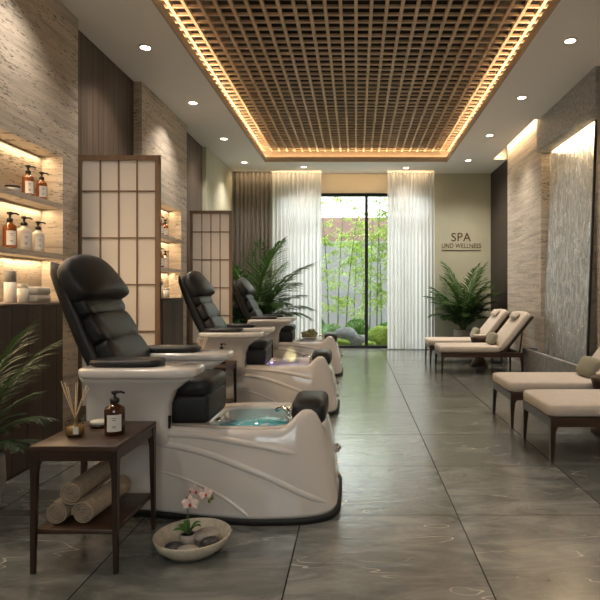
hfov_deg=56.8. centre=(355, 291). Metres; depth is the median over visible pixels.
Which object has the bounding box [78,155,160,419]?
screen
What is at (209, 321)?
cushion
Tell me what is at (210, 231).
screen
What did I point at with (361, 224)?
bamboo
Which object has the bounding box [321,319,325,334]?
shrub
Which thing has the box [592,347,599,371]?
cushion
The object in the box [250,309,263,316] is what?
cushion
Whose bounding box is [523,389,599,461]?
lounger
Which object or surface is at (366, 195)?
window
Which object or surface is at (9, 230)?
pump bottle
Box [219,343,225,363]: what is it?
pump bottle
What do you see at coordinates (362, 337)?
rock
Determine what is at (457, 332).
pot
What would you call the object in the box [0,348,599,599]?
floor
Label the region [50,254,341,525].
chair
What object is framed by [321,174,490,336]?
wall
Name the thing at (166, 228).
pump bottle
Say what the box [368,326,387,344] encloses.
moss mound
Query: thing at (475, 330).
pillow
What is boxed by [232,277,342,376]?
chair
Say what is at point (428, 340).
seat cushion
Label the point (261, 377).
chair
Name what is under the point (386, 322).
shrub
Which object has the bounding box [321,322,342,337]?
shrub
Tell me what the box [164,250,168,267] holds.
pump bottle
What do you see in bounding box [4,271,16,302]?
lotion bottle
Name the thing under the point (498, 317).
cushion
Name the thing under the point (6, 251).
shelf
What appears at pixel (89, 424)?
soap dish
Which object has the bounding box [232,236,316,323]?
potted palm
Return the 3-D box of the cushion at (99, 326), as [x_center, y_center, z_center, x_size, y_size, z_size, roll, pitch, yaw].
[-1.324,0.189,2.970,0.154,0.189,0.460,0,0,0]
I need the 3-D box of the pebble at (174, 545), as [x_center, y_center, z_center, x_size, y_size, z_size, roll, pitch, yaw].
[-0.759,1.064,2.297,0.080,0.034,0.064,0,0,0]
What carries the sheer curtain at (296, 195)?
hanging from the ceiling at (549, 68)
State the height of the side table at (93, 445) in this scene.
0.500 m
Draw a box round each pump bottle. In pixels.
[2,212,19,248]
[17,216,32,249]
[22,165,35,195]
[32,221,45,251]
[36,172,48,198]
[104,390,124,435]
[161,216,164,233]
[161,248,164,266]
[163,220,168,235]
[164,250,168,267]
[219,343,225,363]
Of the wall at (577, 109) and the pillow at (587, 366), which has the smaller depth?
the pillow at (587, 366)
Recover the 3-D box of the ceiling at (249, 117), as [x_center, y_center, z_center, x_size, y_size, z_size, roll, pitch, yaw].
[0.000,-2.516,4.415,3.400,0.032,10.790,0,0,0]
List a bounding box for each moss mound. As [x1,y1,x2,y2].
[337,338,350,344]
[362,341,376,344]
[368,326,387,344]
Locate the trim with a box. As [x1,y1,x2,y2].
[151,0,560,161]
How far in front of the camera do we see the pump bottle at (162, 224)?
6.78 m
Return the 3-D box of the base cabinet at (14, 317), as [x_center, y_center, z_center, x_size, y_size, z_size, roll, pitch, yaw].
[-2.176,0.585,3.390,0.304,1.030,0.840,0,0,0]
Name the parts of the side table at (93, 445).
leg, leg, leg, leg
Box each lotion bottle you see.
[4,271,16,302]
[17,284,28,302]
[161,281,163,297]
[164,288,168,297]
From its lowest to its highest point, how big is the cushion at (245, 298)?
0.189 m
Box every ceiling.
[59,0,599,173]
[163,0,548,151]
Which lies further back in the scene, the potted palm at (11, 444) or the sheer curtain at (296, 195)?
the sheer curtain at (296, 195)
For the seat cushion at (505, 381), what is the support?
on the lounger at (512, 385)
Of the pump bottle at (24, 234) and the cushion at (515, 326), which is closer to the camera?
the pump bottle at (24, 234)
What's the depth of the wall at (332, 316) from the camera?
15.40 m
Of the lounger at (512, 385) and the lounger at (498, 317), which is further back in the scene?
the lounger at (498, 317)
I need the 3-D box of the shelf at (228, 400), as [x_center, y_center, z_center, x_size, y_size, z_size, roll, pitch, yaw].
[-1.215,0.940,4.610,0.316,0.020,0.392,0,0,0]
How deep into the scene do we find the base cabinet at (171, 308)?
6.43 m
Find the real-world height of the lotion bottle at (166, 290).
0.120 m
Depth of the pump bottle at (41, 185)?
4.17 m
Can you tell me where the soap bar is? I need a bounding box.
[90,419,103,424]
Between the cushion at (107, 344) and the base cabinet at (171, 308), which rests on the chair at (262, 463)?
the cushion at (107, 344)
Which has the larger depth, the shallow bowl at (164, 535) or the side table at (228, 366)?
the side table at (228, 366)
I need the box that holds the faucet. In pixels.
[286,416,291,424]
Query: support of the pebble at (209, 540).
in the shallow bowl at (164, 535)
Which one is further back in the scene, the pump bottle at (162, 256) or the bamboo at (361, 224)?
the bamboo at (361, 224)
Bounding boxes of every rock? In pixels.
[336,327,361,344]
[358,335,364,344]
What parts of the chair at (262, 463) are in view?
armrest, armrest, seat, control panel, spout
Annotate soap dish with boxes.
[88,423,103,427]
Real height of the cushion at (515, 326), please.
0.531 m
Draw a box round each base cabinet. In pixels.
[0,302,62,479]
[161,298,183,344]
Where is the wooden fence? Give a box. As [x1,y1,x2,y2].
[321,218,387,240]
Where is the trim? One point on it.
(157, 3)
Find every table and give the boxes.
[30,421,155,573]
[214,361,236,402]
[470,336,487,366]
[591,375,599,434]
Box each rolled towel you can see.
[46,485,102,523]
[60,461,110,504]
[71,475,131,522]
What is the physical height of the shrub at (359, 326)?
0.563 m
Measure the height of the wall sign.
0.355 m
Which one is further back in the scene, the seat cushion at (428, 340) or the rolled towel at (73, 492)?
the seat cushion at (428, 340)
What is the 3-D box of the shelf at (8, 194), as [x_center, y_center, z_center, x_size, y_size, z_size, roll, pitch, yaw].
[-2.426,-0.680,3.295,0.168,0.040,2.190,0,0,0]
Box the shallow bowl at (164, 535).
[152,518,230,561]
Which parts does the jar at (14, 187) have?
lid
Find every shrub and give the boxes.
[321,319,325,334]
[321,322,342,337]
[345,318,370,334]
[377,321,387,326]
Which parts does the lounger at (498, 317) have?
frame, frame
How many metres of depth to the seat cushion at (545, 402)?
3.72 m
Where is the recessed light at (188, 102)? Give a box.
[187,101,198,104]
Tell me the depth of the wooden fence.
15.90 m
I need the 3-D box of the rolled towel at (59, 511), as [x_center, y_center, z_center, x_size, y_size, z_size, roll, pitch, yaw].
[-1.193,0.879,2.344,0.084,0.088,0.313,0,0,0]
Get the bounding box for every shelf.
[0,186,62,208]
[0,246,62,258]
[37,493,151,533]
[161,234,180,242]
[161,267,180,272]
[226,398,234,402]
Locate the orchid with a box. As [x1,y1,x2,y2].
[173,484,213,544]
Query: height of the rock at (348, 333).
0.549 m
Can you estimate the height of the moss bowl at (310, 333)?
0.141 m
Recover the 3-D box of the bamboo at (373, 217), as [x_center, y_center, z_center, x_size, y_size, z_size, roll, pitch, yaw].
[0.323,-0.478,13.053,0.900,3.197,0.995,0,0,0]
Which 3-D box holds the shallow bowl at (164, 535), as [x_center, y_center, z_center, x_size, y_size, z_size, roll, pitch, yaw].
[-0.697,1.063,2.345,0.324,0.074,0.324,0,0,0]
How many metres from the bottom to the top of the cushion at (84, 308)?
0.189 m
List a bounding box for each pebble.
[164,541,183,549]
[177,544,198,549]
[194,527,219,541]
[200,536,219,546]
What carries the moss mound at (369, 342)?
on the ground
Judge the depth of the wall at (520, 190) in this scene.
7.75 m
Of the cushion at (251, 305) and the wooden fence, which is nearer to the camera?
the cushion at (251, 305)
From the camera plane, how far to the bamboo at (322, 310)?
12.62 m
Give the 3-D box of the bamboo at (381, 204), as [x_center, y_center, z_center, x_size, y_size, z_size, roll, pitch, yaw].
[0.764,-0.756,12.580,0.982,3.753,0.835,0,0,-21]
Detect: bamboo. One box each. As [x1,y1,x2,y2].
[321,197,347,323]
[321,199,329,317]
[325,197,362,326]
[333,198,369,321]
[335,239,375,321]
[345,229,375,319]
[352,206,386,327]
[358,197,387,322]
[360,198,387,325]
[371,197,387,306]
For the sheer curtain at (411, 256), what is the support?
hanging from the ceiling at (549, 68)
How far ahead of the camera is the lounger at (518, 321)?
7.37 m
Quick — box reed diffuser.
[61,381,88,436]
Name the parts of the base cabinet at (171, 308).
door, door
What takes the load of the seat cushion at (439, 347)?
on the lounger at (518, 321)
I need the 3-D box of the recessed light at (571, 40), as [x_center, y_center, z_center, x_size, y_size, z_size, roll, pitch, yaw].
[1.960,-2.297,5.030,0.132,0.010,0.132,0,0,0]
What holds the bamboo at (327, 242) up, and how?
on the ground
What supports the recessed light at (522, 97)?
in the ceiling at (549, 68)
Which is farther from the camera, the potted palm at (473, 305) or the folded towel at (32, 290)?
the potted palm at (473, 305)
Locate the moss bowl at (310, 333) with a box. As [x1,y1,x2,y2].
[301,329,317,338]
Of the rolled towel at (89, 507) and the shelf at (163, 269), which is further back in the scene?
the shelf at (163, 269)
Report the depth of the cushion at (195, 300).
5.03 m
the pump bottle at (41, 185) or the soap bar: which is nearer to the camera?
the soap bar
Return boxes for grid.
[171,0,540,140]
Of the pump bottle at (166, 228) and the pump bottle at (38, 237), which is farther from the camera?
the pump bottle at (166, 228)
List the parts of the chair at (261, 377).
armrest, seat, armrest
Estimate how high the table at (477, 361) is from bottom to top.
0.435 m
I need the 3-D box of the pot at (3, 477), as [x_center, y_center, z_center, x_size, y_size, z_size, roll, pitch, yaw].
[-1.935,0.965,2.720,0.350,0.270,0.350,0,0,0]
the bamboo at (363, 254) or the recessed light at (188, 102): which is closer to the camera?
the recessed light at (188, 102)
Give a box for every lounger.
[425,309,510,363]
[435,311,533,373]
[492,347,599,427]
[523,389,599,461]
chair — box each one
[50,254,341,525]
[178,271,339,415]
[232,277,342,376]
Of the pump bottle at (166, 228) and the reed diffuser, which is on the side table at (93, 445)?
the reed diffuser
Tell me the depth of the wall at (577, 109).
6.32 m
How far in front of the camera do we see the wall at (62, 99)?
4.49 m
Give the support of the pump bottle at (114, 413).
on the side table at (93, 445)
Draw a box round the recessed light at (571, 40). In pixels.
[563,37,577,43]
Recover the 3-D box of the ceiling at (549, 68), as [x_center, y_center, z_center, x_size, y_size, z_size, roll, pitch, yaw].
[0.175,-2.600,4.850,5.550,0.600,12.100,0,0,0]
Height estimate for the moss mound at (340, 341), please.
0.263 m
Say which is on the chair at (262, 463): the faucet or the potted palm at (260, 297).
the faucet
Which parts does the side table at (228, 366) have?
leg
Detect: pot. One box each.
[0,453,6,499]
[453,329,471,336]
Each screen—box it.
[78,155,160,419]
[190,211,231,344]
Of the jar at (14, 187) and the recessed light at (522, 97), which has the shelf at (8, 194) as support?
the jar at (14, 187)
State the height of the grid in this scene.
0.080 m
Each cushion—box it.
[72,299,124,317]
[83,310,137,343]
[96,333,149,357]
[191,296,212,305]
[197,302,219,320]
[204,316,226,327]
[242,295,253,301]
[245,299,258,311]
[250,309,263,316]
[425,337,471,344]
[435,343,500,352]
[479,309,508,336]
[493,372,593,391]
[494,311,530,350]
[523,389,599,416]
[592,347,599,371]
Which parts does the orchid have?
pot, flower, flower, flower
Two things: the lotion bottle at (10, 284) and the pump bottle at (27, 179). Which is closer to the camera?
the lotion bottle at (10, 284)
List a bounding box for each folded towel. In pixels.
[28,287,50,294]
[29,294,50,301]
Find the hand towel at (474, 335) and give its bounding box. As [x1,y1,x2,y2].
[473,334,485,336]
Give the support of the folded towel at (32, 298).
on the base cabinet at (14, 317)
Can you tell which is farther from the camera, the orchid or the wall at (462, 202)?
the wall at (462, 202)
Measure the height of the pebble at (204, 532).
0.052 m
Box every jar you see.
[4,185,20,191]
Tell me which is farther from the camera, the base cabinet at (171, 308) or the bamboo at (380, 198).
the bamboo at (380, 198)
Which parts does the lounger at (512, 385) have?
leg, frame, leg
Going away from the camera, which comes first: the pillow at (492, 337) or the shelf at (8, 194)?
the shelf at (8, 194)
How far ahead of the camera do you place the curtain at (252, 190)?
10.50 m
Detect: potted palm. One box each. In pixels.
[0,320,70,499]
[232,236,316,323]
[424,259,501,336]
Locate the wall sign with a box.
[442,233,480,250]
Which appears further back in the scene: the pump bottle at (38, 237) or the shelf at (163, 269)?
the shelf at (163, 269)
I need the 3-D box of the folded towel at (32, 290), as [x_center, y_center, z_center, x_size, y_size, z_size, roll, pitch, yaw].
[-2.160,-0.009,3.722,0.110,0.054,0.170,0,0,0]
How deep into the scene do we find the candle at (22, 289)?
3.59 m
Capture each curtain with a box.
[233,171,271,323]
[272,171,320,338]
[387,171,434,348]
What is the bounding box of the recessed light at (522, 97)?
[516,95,527,99]
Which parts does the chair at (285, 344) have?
armrest, armrest, seat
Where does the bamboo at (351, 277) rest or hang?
on the ground
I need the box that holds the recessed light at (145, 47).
[138,44,152,50]
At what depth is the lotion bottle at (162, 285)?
6.37 m
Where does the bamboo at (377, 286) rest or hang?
on the ground
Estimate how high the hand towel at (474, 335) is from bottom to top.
0.036 m
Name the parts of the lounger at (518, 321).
leg, frame, frame, leg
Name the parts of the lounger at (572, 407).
leg, leg, frame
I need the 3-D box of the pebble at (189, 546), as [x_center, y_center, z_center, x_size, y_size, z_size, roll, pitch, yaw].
[-0.693,1.064,2.267,0.092,0.036,0.060,0,0,0]
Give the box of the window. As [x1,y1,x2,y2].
[321,193,387,347]
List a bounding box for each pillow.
[470,327,479,336]
[485,332,497,344]
[576,356,599,377]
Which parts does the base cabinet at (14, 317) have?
door, door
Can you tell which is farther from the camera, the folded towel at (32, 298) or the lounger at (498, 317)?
the lounger at (498, 317)
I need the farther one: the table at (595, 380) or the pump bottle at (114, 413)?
the table at (595, 380)
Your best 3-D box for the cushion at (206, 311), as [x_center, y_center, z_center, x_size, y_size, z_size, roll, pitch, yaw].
[-1.404,0.189,5.220,0.154,0.189,0.460,0,0,0]
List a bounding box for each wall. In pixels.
[0,0,232,429]
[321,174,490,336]
[321,241,387,328]
[491,117,599,363]
[537,66,599,152]
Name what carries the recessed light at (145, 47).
in the ceiling at (549, 68)
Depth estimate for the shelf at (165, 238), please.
7.05 m
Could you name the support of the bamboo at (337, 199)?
on the ground
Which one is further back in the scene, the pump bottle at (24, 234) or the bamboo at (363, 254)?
the bamboo at (363, 254)

